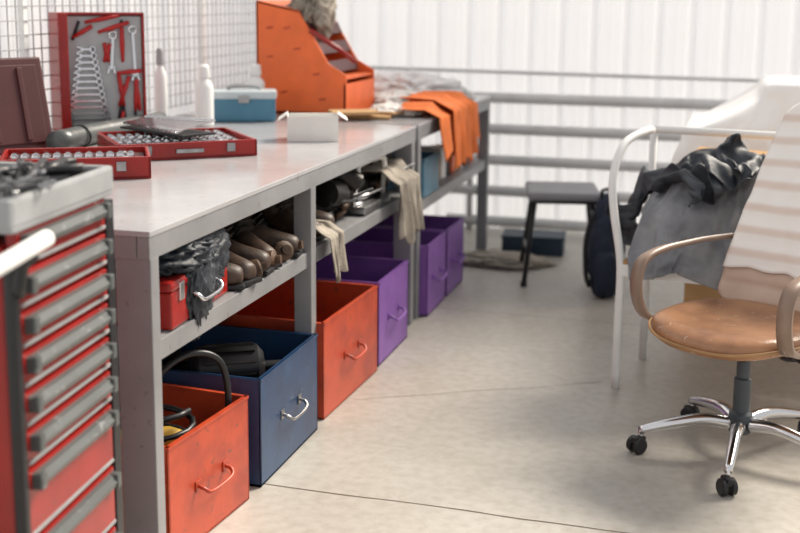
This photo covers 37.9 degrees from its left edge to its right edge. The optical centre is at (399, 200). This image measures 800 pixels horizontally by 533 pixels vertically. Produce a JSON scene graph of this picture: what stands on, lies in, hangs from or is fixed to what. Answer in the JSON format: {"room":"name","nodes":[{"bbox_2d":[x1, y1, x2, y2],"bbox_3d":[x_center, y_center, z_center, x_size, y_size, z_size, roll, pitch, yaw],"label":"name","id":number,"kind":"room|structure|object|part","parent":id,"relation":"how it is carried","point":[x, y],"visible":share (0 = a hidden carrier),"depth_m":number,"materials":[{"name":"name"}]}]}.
{"room":"workshop","nodes":[
{"label":"workshop","id":0,"kind":"room"},
{"bbox_2d":[0,0,255,127],"bbox_3d":[-1.648,-0.844,4.126,0.036,3.200,7.996,3,10,16],"label":"wall","id":1,"kind":"structure","parent":0,"point":[173,111],"depth_m":5.98,"materials":[{"name":"white"}]},
{"bbox_2d":[0,0,255,131],"bbox_3d":[-1.245,-0.594,5.322,0.030,2.300,4.825,3,10,16],"label":"grid panel","id":2,"kind":"object","parent":1,"relation":"attached to","point":[22,6],"visible":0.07,"depth_m":5.72,"materials":[{"name":"white paint"}]},
{"bbox_3d":[-1.247,-0.594,5.322,0.025,2.300,4.825,3,10,16],"label":"frame","id":3,"kind":"part","parent":2,"relation":"part of","materials":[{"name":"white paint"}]},
{"bbox_2d":[208,225,799,532],"bbox_3d":[0.793,0.851,4.140,7.200,0.100,9.000,3,10,16],"label":"floor","id":4,"kind":"structure","parent":0,"point":[559,453],"depth_m":4.03,"materials":[{"name":"concrete"}]},
{"bbox_2d":[0,162,123,532],"bbox_3d":[-1.022,0.534,2.337,0.719,1.119,0.905,2,10,10],"label":"tool chest","id":5,"kind":"object","parent":4,"relation":"on","point":[61,450],"visible":1,"depth_m":2.40,"materials":[{"name":"red metal"}]},
{"bbox_3d":[-0.718,0.129,2.000,0.038,0.064,0.492,2,10,10],"label":"push handle","id":6,"kind":"part","parent":5,"relation":"part of","materials":[{"name":"white paint"}]},
{"bbox_2d":[0,156,84,198],"bbox_3d":[-0.969,-0.043,2.409,0.619,0.088,0.523,2,10,10],"label":"tools","id":7,"kind":"object","parent":5,"relation":"on","point":[41,170],"visible":0.97,"depth_m":2.48,"materials":[{"name":"metal"}]},
{"bbox_2d":[0,162,112,234],"bbox_3d":[-1.009,-0.019,2.448,0.664,0.067,0.470,2,10,10],"label":"tray","id":8,"kind":"object","parent":5,"relation":"on","point":[31,212],"depth_m":2.37,"materials":[{"name":"grey plastic"}]},
{"bbox_2d":[119,377,248,532],"bbox_3d":[-0.801,0.752,3.378,0.661,0.325,0.444,4,11,20],"label":"storage bin","id":9,"kind":"object","parent":4,"relation":"on","point":[206,469],"visible":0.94,"depth_m":3.30,"materials":[{"name":"red metal"}]},
{"bbox_2d":[120,349,231,441],"bbox_3d":[-0.714,0.666,3.316,0.444,0.475,0.220,0,10,0],"label":"air hose","id":10,"kind":"object","parent":9,"relation":"in","point":[180,413],"visible":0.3,"depth_m":3.32,"materials":[{"name":"black plastic"}]},
{"bbox_3d":[-0.512,0.785,3.272,0.042,0.033,0.164,4,11,20],"label":"handle","id":11,"kind":"part","parent":9,"relation":"part of","materials":[{"name":"orange paint"}]},
{"bbox_2d":[0,116,415,532],"bbox_3d":[-0.862,0.288,4.314,1.220,0.920,2.530,3,10,16],"label":"workbench","id":12,"kind":"object","parent":4,"relation":"on","point":[183,201],"visible":0.55,"depth_m":3.43,"materials":[{"name":"paint"}]},
{"bbox_2d":[0,57,51,154],"bbox_3d":[-1.470,-0.335,4.185,0.115,0.343,0.440,10,14,43],"label":"lid","id":13,"kind":"object","parent":12,"relation":"on","point":[25,122],"visible":0.84,"depth_m":4.25,"materials":[{"name":"red plastic"}]},
{"bbox_2d":[0,146,150,178],"bbox_3d":[-1.043,-0.119,3.757,0.460,0.070,0.292,-2,10,-14],"label":"case","id":14,"kind":"object","parent":12,"relation":"on","point":[127,162],"visible":0.69,"depth_m":3.74,"materials":[{"name":"red metal"}]},
{"bbox_2d":[7,152,143,159],"bbox_3d":[-1.044,-0.117,3.764,0.430,0.038,0.250,-2,10,-14],"label":"socket","id":15,"kind":"object","parent":14,"relation":"on","point":[10,155],"depth_m":3.77,"materials":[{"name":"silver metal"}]},
{"bbox_2d":[48,12,146,130],"bbox_3d":[-1.220,-0.510,4.724,0.373,0.500,0.123,-3,11,-20],"label":"case","id":16,"kind":"object","parent":12,"relation":"on","point":[98,72],"visible":0.85,"depth_m":4.73,"materials":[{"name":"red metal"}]},
{"bbox_2d":[46,112,166,147],"bbox_3d":[-1.148,-0.277,4.620,0.097,0.091,0.785,4,10,17],"label":"roll","id":17,"kind":"object","parent":12,"relation":"on","point":[80,135],"visible":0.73,"depth_m":4.40,"materials":[{"name":"metal"}]},
{"bbox_3d":[-1.212,-0.243,4.423,0.091,0.091,0.008,3,10,16],"label":"cord","id":18,"kind":"part","parent":17,"relation":"part of","materials":[{"name":"black plastic"}]},
{"bbox_2d":[154,48,167,115],"bbox_3d":[-1.055,-0.499,5.136,0.056,0.340,0.056,3,10,16],"label":"spray bottle","id":19,"kind":"object","parent":12,"relation":"on","point":[160,78],"visible":0.89,"depth_m":5.11,"materials":[{"name":"plastic"}]},
{"bbox_2d":[116,267,226,329],"bbox_3d":[-0.632,0.239,3.265,0.245,0.130,0.425,3,10,12],"label":"toolbox","id":20,"kind":"object","parent":12,"relation":"on","point":[174,311],"visible":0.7,"depth_m":3.08,"materials":[{"name":"metal"}]},
{"bbox_3d":[-0.651,0.189,3.260,0.205,0.030,0.425,3,10,12],"label":"lid","id":21,"kind":"part","parent":20,"relation":"part of","materials":[{"name":"red metal"}]},
{"bbox_2d":[115,227,230,340],"bbox_3d":[-0.722,0.210,3.267,0.446,0.356,0.534,3,10,16],"label":"bag","id":22,"kind":"object","parent":20,"relation":"on","point":[204,259],"visible":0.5,"depth_m":3.19,"materials":[{"name":"black plastic"}]},
{"bbox_3d":[-0.534,0.247,3.245,0.044,0.038,0.175,3,10,12],"label":"handle","id":23,"kind":"part","parent":20,"relation":"part of","materials":[{"name":"silver metal"}]},
{"bbox_2d":[97,127,256,160],"bbox_3d":[-0.829,-0.210,4.314,0.500,0.060,0.432,-4,11,-24],"label":"case","id":24,"kind":"object","parent":12,"relation":"on","point":[226,142],"visible":0.84,"depth_m":4.20,"materials":[{"name":"red metal"}]},
{"bbox_2d":[120,115,215,137],"bbox_3d":[-0.878,-0.287,4.373,0.407,0.055,0.184,10,14,43],"label":"magazine","id":25,"kind":"object","parent":24,"relation":"on","point":[174,126],"visible":1,"depth_m":4.33,"materials":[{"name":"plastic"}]},
{"bbox_2d":[123,132,241,142],"bbox_3d":[-0.832,-0.208,4.320,0.470,0.033,0.390,-4,11,-24],"label":"tray","id":26,"kind":"object","parent":24,"relation":"on","point":[128,137],"depth_m":4.30,"materials":[{"name":"plastic"}]},
{"bbox_2d":[194,64,213,126],"bbox_3d":[-0.866,-0.465,5.150,0.084,0.270,0.084,3,10,16],"label":"spray bottle","id":27,"kind":"object","parent":12,"relation":"on","point":[203,89],"visible":0.94,"depth_m":5.12,"materials":[{"name":"plastic"}]},
{"bbox_3d":[-0.858,-0.157,4.236,1.220,0.016,2.530,3,10,16],"label":"plate","id":28,"kind":"part","parent":12,"relation":"part of","materials":[{"name":"paint"}]},
{"bbox_2d":[227,263,245,289],"bbox_3d":[-0.603,0.152,3.490,0.275,0.245,0.091,0,10,-4],"label":"boot","id":29,"kind":"object","parent":12,"relation":"on","point":[235,281],"visible":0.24,"depth_m":3.48,"materials":[{"name":"leather"}]},
{"bbox_2d":[214,85,276,121],"bbox_3d":[-0.722,-0.454,5.403,0.300,0.164,0.187,-1,10,-6],"label":"toolbox","id":30,"kind":"object","parent":12,"relation":"on","point":[233,103],"visible":0.88,"depth_m":5.33,"materials":[{"name":"plastic"}]},
{"bbox_3d":[-0.722,-0.521,5.394,0.155,0.030,0.014,-1,10,-6],"label":"handle","id":31,"kind":"part","parent":30,"relation":"part of","materials":[{"name":"grey plastic"}]},
{"bbox_3d":[-0.722,-0.494,5.399,0.300,0.038,0.180,-1,10,-6],"label":"lid","id":32,"kind":"part","parent":30,"relation":"part of","materials":[{"name":"white plastic"}]},
{"bbox_2d":[229,251,261,286],"bbox_3d":[-0.563,0.133,3.602,0.280,0.245,0.091,6,12,30],"label":"boot","id":33,"kind":"object","parent":12,"relation":"on","point":[249,269],"visible":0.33,"depth_m":3.55,"materials":[{"name":"leather"}]},
{"bbox_2d":[225,226,274,275],"bbox_3d":[-0.540,0.122,3.707,0.274,0.231,0.091,2,10,11],"label":"boot","id":34,"kind":"object","parent":12,"relation":"on","point":[249,253],"visible":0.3,"depth_m":3.68,"materials":[{"name":"leather"}]},
{"bbox_2d":[224,214,281,267],"bbox_3d":[-0.505,0.101,3.829,0.091,0.231,0.276,-9,14,-43],"label":"boot","id":35,"kind":"object","parent":12,"relation":"on","point":[242,230],"visible":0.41,"depth_m":3.81,"materials":[{"name":"leather"}]},
{"bbox_2d":[117,189,399,359],"bbox_3d":[-0.854,0.154,4.289,1.175,0.058,2.470,3,10,16],"label":"shelf","id":36,"kind":"object","parent":12,"relation":"attached to","point":[231,302],"depth_m":3.72,"materials":[{"name":"grey paint"}]},
{"bbox_2d":[247,212,302,257],"bbox_3d":[-0.471,0.085,3.949,0.274,0.221,0.091,2,10,6],"label":"boot","id":37,"kind":"object","parent":12,"relation":"on","point":[270,236],"visible":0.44,"depth_m":3.92,"materials":[{"name":"leather"}]},
{"bbox_2d":[251,240,303,276],"bbox_3d":[-0.655,0.117,3.806,0.615,0.189,0.418,2,10,7],"label":"boots","id":38,"kind":"object","parent":12,"relation":"on","point":[284,250],"visible":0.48,"depth_m":3.83,"materials":[{"name":"leather"}]},
{"bbox_2d":[259,198,325,240],"bbox_3d":[-0.407,0.027,4.239,0.274,0.235,0.091,5,11,25],"label":"boot","id":39,"kind":"object","parent":12,"relation":"on","point":[279,216],"visible":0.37,"depth_m":4.22,"materials":[{"name":"leather"}]},
{"bbox_2d":[267,197,334,227],"bbox_3d":[-0.374,0.008,4.351,0.273,0.235,0.091,2,10,6],"label":"boot","id":40,"kind":"object","parent":12,"relation":"on","point":[321,215],"visible":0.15,"depth_m":4.33,"materials":[{"name":"leather"}]},
{"bbox_2d":[278,111,347,141],"bbox_3d":[-0.353,-0.302,4.714,0.279,0.109,0.144,0,10,-4],"label":"carton","id":41,"kind":"object","parent":12,"relation":"on","point":[301,127],"visible":1,"depth_m":4.64,"materials":[{"name":"cardboard"}]},
{"bbox_2d":[255,152,392,219],"bbox_3d":[-0.414,-0.091,4.900,0.656,0.249,0.900,3,10,16],"label":"machine","id":42,"kind":"object","parent":12,"relation":"on","point":[338,189],"visible":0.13,"depth_m":4.59,"materials":[{"name":"metal"}]},
{"bbox_2d":[316,219,347,282],"bbox_3d":[-0.278,0.185,4.200,0.160,0.213,0.167,3,10,16],"label":"rag","id":43,"kind":"object","parent":12,"relation":"on","point":[326,228],"visible":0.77,"depth_m":4.17,"materials":[{"name":"beige fabric"}]},
{"bbox_2d":[345,155,389,214],"bbox_3d":[-0.201,-0.081,4.856,0.240,0.210,0.382,3,10,16],"label":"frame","id":44,"kind":"object","parent":12,"relation":"on","point":[380,199],"visible":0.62,"depth_m":4.84,"materials":[{"name":"metal"}]},
{"bbox_2d":[345,193,389,214],"bbox_3d":[-0.204,0.009,4.862,0.240,0.030,0.360,3,10,16],"label":"tray","id":45,"kind":"object","parent":44,"relation":"on","point":[380,199],"depth_m":4.78,"materials":[{"name":"metal"}]},
{"bbox_2d":[326,163,414,218],"bbox_3d":[-0.131,-0.054,4.878,0.213,0.129,0.897,3,10,16],"label":"pile","id":46,"kind":"object","parent":12,"relation":"on","point":[345,204],"visible":0.49,"depth_m":4.68,"materials":[{"name":"silver plastic"}]},
{"bbox_2d":[361,159,424,244],"bbox_3d":[-0.031,0.009,5.067,0.226,0.343,0.318,3,10,16],"label":"rag","id":47,"kind":"object","parent":12,"relation":"on","point":[411,219],"visible":0.98,"depth_m":5.02,"materials":[{"name":"beige fabric"}]},
{"bbox_2d":[118,325,317,486],"bbox_3d":[-0.635,0.655,3.880,0.661,0.345,0.514,3,10,16],"label":"storage bin","id":48,"kind":"object","parent":4,"relation":"on","point":[282,402],"visible":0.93,"depth_m":3.77,"materials":[{"name":"blue metal"}]},
{"bbox_2d":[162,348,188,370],"bbox_3d":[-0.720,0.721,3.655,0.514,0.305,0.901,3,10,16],"label":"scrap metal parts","id":49,"kind":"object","parent":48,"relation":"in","point":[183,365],"visible":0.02,"depth_m":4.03,"materials":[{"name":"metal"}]},
{"bbox_2d":[121,426,180,445],"bbox_3d":[-0.676,0.747,3.266,0.265,0.233,0.076,-1,10,-7],"label":"drill","id":50,"kind":"object","parent":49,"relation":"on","point":[167,430],"visible":0.12,"depth_m":3.23,"materials":[{"name":"plastic"}]},
{"bbox_2d":[188,342,280,377],"bbox_3d":[-0.536,0.568,3.799,0.300,0.212,0.164,-2,10,-13],"label":"motor","id":51,"kind":"object","parent":49,"relation":"on","point":[243,359],"visible":0.44,"depth_m":3.73,"materials":[{"name":"black metal"}]},
{"bbox_3d":[-0.337,0.683,3.799,0.042,0.033,0.164,3,10,16],"label":"handle","id":52,"kind":"part","parent":48,"relation":"part of","materials":[{"name":"metal"}]},
{"bbox_2d":[217,278,377,418],"bbox_3d":[-0.456,0.543,4.497,0.661,0.355,0.589,4,10,18],"label":"storage bin","id":53,"kind":"object","parent":4,"relation":"on","point":[346,313],"visible":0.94,"depth_m":4.44,"materials":[{"name":"orange paint"}]},
{"bbox_3d":[-0.162,0.573,4.405,0.042,0.033,0.164,4,10,18],"label":"handle","id":54,"kind":"part","parent":53,"relation":"part of","materials":[{"name":"orange paint"}]},
{"bbox_2d":[175,95,490,318],"bbox_3d":[-0.279,-0.063,6.333,1.220,0.920,1.650,3,10,16],"label":"workbench","id":55,"kind":"object","parent":4,"relation":"on","point":[427,124],"visible":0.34,"depth_m":6.12,"materials":[{"name":"paint"}]},
{"bbox_2d":[246,64,264,87],"bbox_3d":[-0.688,-0.524,5.553,0.090,0.250,0.090,3,10,16],"label":"spray bottle","id":56,"kind":"object","parent":55,"relation":"on","point":[255,69],"visible":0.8,"depth_m":5.51,"materials":[{"name":"plastic"}]},
{"bbox_2d":[256,0,373,115],"bbox_3d":[-0.411,-0.723,5.838,0.483,0.550,0.482,3,10,16],"label":"organizer","id":57,"kind":"object","parent":55,"relation":"on","point":[307,75],"visible":0.88,"depth_m":5.65,"materials":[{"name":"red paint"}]},
{"bbox_2d":[287,0,336,42],"bbox_3d":[-0.428,-0.931,5.729,0.239,0.418,0.322,3,10,16],"label":"cloth","id":58,"kind":"object","parent":57,"relation":"in","point":[322,13],"visible":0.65,"depth_m":5.62,"materials":[{"name":"beige fabric"}]},
{"bbox_3d":[-0.275,-0.508,6.254,1.220,0.016,1.650,3,10,16],"label":"plate","id":59,"kind":"part","parent":55,"relation":"part of","materials":[{"name":"paint"}]},
{"bbox_2d":[328,108,404,118],"bbox_3d":[-0.162,-0.414,5.549,0.265,0.040,0.441,8,12,35],"label":"cartons","id":60,"kind":"object","parent":55,"relation":"on","point":[367,113],"visible":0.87,"depth_m":5.49,"materials":[{"name":"cardboard"}]},
{"bbox_2d":[385,151,440,197],"bbox_3d":[0.034,-0.132,5.687,0.262,0.182,0.322,3,10,16],"label":"plastic crate","id":61,"kind":"object","parent":55,"relation":"on","point":[429,160],"visible":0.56,"depth_m":5.63,"materials":[{"name":"blue plastic"}]},
{"bbox_2d":[374,70,466,93],"bbox_3d":[0.031,-0.656,6.578,0.709,0.166,0.637,3,10,16],"label":"plastic bag","id":62,"kind":"object","parent":55,"relation":"on","point":[404,80],"visible":0.42,"depth_m":6.40,"materials":[{"name":"white plastic"}]},
{"bbox_2d":[369,86,474,116],"bbox_3d":[-0.039,-0.565,6.242,0.682,0.102,1.325,3,10,16],"label":"crumpled paper","id":63,"kind":"object","parent":55,"relation":"on","point":[388,100],"visible":0.38,"depth_m":6.02,"materials":[{"name":"white paper"}]},
{"bbox_2d":[399,91,477,168],"bbox_3d":[0.207,-0.362,5.938,0.315,0.360,0.464,3,10,16],"label":"cloth","id":64,"kind":"object","parent":55,"relation":"on","point":[464,115],"visible":1,"depth_m":5.86,"materials":[{"name":"orange fabric"}]},
{"bbox_2d":[398,91,480,160],"bbox_3d":[0.221,-0.371,5.945,0.257,0.314,0.803,3,10,16],"label":"cloth","id":65,"kind":"object","parent":55,"relation":"on","point":[445,114],"visible":0.49,"depth_m":5.62,"materials":[{"name":"orange fabric"}]},
{"bbox_2d":[421,141,471,179],"bbox_3d":[0.226,-0.252,6.351,0.150,0.191,0.968,3,10,16],"label":"clutter","id":66,"kind":"object","parent":55,"relation":"on","point":[445,167],"visible":0.27,"depth_m":6.13,"materials":[{"name":"cardboard"}]},
{"bbox_2d":[422,158,484,209],"bbox_3d":[-0.271,-0.123,6.320,1.175,0.058,1.590,3,10,16],"label":"shelf","id":67,"kind":"object","parent":55,"relation":"attached to","point":[458,177],"depth_m":6.21,"materials":[{"name":"grey metal"}]},
{"bbox_2d":[292,254,408,365],"bbox_3d":[-0.305,0.454,5.021,0.661,0.350,0.444,3,10,16],"label":"storage bin","id":68,"kind":"object","parent":4,"relation":"on","point":[390,275],"visible":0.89,"depth_m":5.04,"materials":[{"name":"purple paint"}]},
{"bbox_3d":[-0.007,0.482,4.940,0.042,0.033,0.164,3,10,16],"label":"handle","id":69,"kind":"part","parent":68,"relation":"part of","materials":[{"name":"purple paint"}]},
{"bbox_2d":[330,227,446,315],"bbox_3d":[-0.100,0.336,5.733,0.661,0.340,0.364,3,10,16],"label":"storage bin","id":70,"kind":"object","parent":4,"relation":"on","point":[376,242],"visible":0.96,"depth_m":5.57,"materials":[{"name":"purple paint"}]},
{"bbox_3d":[0.198,0.364,5.652,0.042,0.033,0.164,3,10,16],"label":"handle","id":71,"kind":"part","parent":70,"relation":"part of","materials":[{"name":"purple paint"}]},
{"bbox_2d":[373,214,464,295],"bbox_3d":[0.008,0.271,6.107,0.661,0.340,0.374,3,10,16],"label":"storage bin","id":72,"kind":"object","parent":4,"relation":"on","point":[454,226],"visible":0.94,"depth_m":6.08,"materials":[{"name":"purple paint"}]},
{"bbox_3d":[0.306,0.299,6.026,0.042,0.033,0.164,3,10,16],"label":"handle","id":73,"kind":"part","parent":72,"relation":"part of","materials":[{"name":"purple paint"}]},
{"bbox_2d":[265,307,631,532],"bbox_3d":[1.435,0.795,4.194,3.400,0.001,2.227,3,10,16],"label":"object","id":74,"kind":"structure","parent":4,"relation":"on","point":[436,307],"depth_m":3.51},
{"bbox_2d":[463,249,556,269],"bbox_3d":[0.579,0.329,6.668,0.652,0.046,0.438,3,10,16],"label":"rag","id":75,"kind":"object","parent":4,"relation":"on","point":[493,258],"visible":0.83,"depth_m":6.57,"materials":[{"name":"grey fabric"}]},
{"bbox_2d":[501,228,565,256],"bbox_3d":[0.796,0.250,6.934,0.370,0.112,0.236,2,10,11],"label":"case","id":76,"kind":"object","parent":4,"relation":"on","point":[544,242],"visible":0.81,"depth_m":6.84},
{"bbox_2d":[519,181,599,286],"bbox_3d":[0.865,0.172,6.270,0.436,0.498,0.476,1,10,4],"label":"stool","id":77,"kind":"object","parent":4,"relation":"on","point":[538,192],"visible":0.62,"depth_m":6.09,"materials":[{"name":"plastic"}]},
{"bbox_3d":[0.867,-0.021,6.236,0.340,0.020,0.360,1,10,4],"label":"seat frame","id":78,"kind":"part","parent":77,"relation":"part of","materials":[{"name":"black metal"}]},
{"bbox_2d":[583,188,624,297],"bbox_3d":[1.034,0.209,5.895,0.215,0.552,0.299,2,10,8],"label":"backpack","id":79,"kind":"object","parent":4,"relation":"on","point":[599,254],"visible":0.78,"depth_m":5.81,"materials":[{"name":"fabric"}]},
{"bbox_2d":[608,125,775,388],"bbox_3d":[1.366,0.248,4.443,1.092,0.992,0.474,5,11,25],"label":"metal rack","id":80,"kind":"object","parent":4,"relation":"on","point":[621,263],"visible":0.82,"depth_m":4.51,"materials":[{"name":"metal"}]},
{"bbox_2d":[605,133,765,289],"bbox_3d":[1.179,0.025,4.445,0.798,0.583,0.543,3,10,16],"label":"jackets","id":81,"kind":"object","parent":80,"relation":"on","point":[707,192],"visible":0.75,"depth_m":4.32,"materials":[{"name":"grey fabric"}]},
{"bbox_2d":[697,146,767,154],"bbox_3d":[1.436,0.020,4.524,0.666,0.384,0.328,6,11,29],"label":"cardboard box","id":82,"kind":"object","parent":80,"relation":"on","point":[700,147],"visible":0.03,"depth_m":4.67,"materials":[{"name":"brown cardboard"}]},
{"bbox_2d":[626,103,799,495],"bbox_3d":[1.252,0.262,3.859,0.682,1.166,0.983,10,14,43],"label":"office chair","id":83,"kind":"object","parent":4,"relation":"on","point":[756,317],"visible":1,"depth_m":3.87,"materials":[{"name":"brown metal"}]},
{"bbox_2d":[651,298,799,360],"bbox_3d":[1.091,0.415,3.765,0.520,0.084,0.510,-8,13,-40],"label":"seat cushion","id":84,"kind":"object","parent":83,"relation":"on","point":[728,329],"depth_m":3.67,"materials":[{"name":"brown leather"}]},
{"bbox_3d":[1.416,0.021,3.981,0.462,0.660,0.467,-8,13,-40],"label":"backrest","id":85,"kind":"part","parent":83,"relation":"part of","materials":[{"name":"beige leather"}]},
{"bbox_2d":[723,103,799,278],"bbox_3d":[1.440,-0.051,3.989,0.467,0.591,0.429,-8,13,-40],"label":"chair backrest","id":86,"kind":"object","parent":83,"relation":"hanging from","point":[765,244],"depth_m":4.02,"materials":[{"name":"white plastic"}]},
{"bbox_2d":[671,75,799,301],"bbox_3d":[1.897,0.040,5.181,1.533,1.155,0.966,3,10,13],"label":"crate","id":87,"kind":"object","parent":4,"relation":"on","point":[763,106],"visible":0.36,"depth_m":4.92,"materials":[{"name":"plastic"},{"name":"wood"}]},
{"bbox_2d":[335,0,799,233],"bbox_3d":[2.224,-1.310,6.966,5.996,3.200,0.071,3,10,16],"label":"wall","id":88,"kind":"structure","parent":0,"point":[754,39],"depth_m":7.39,"materials":[{"name":"white"}]},
{"bbox_2d":[369,66,759,82],"bbox_3d":[1.480,-0.280,7.301,4.100,1.042,0.024,3,10,16],"label":"conduit pipe","id":89,"kind":"object","parent":88,"relation":"attached to","point":[373,67],"visible":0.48,"depth_m":7.32,"materials":[{"name":"grey metal"}]},
{"bbox_2d":[446,92,727,231],"bbox_3d":[1.586,-0.192,7.233,2.650,0.894,0.068,3,10,16],"label":"pipes","id":90,"kind":"object","parent":88,"relation":"attached to","point":[470,189],"visible":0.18,"depth_m":7.34,"materials":[{"name":"grey metal"}]}
]}

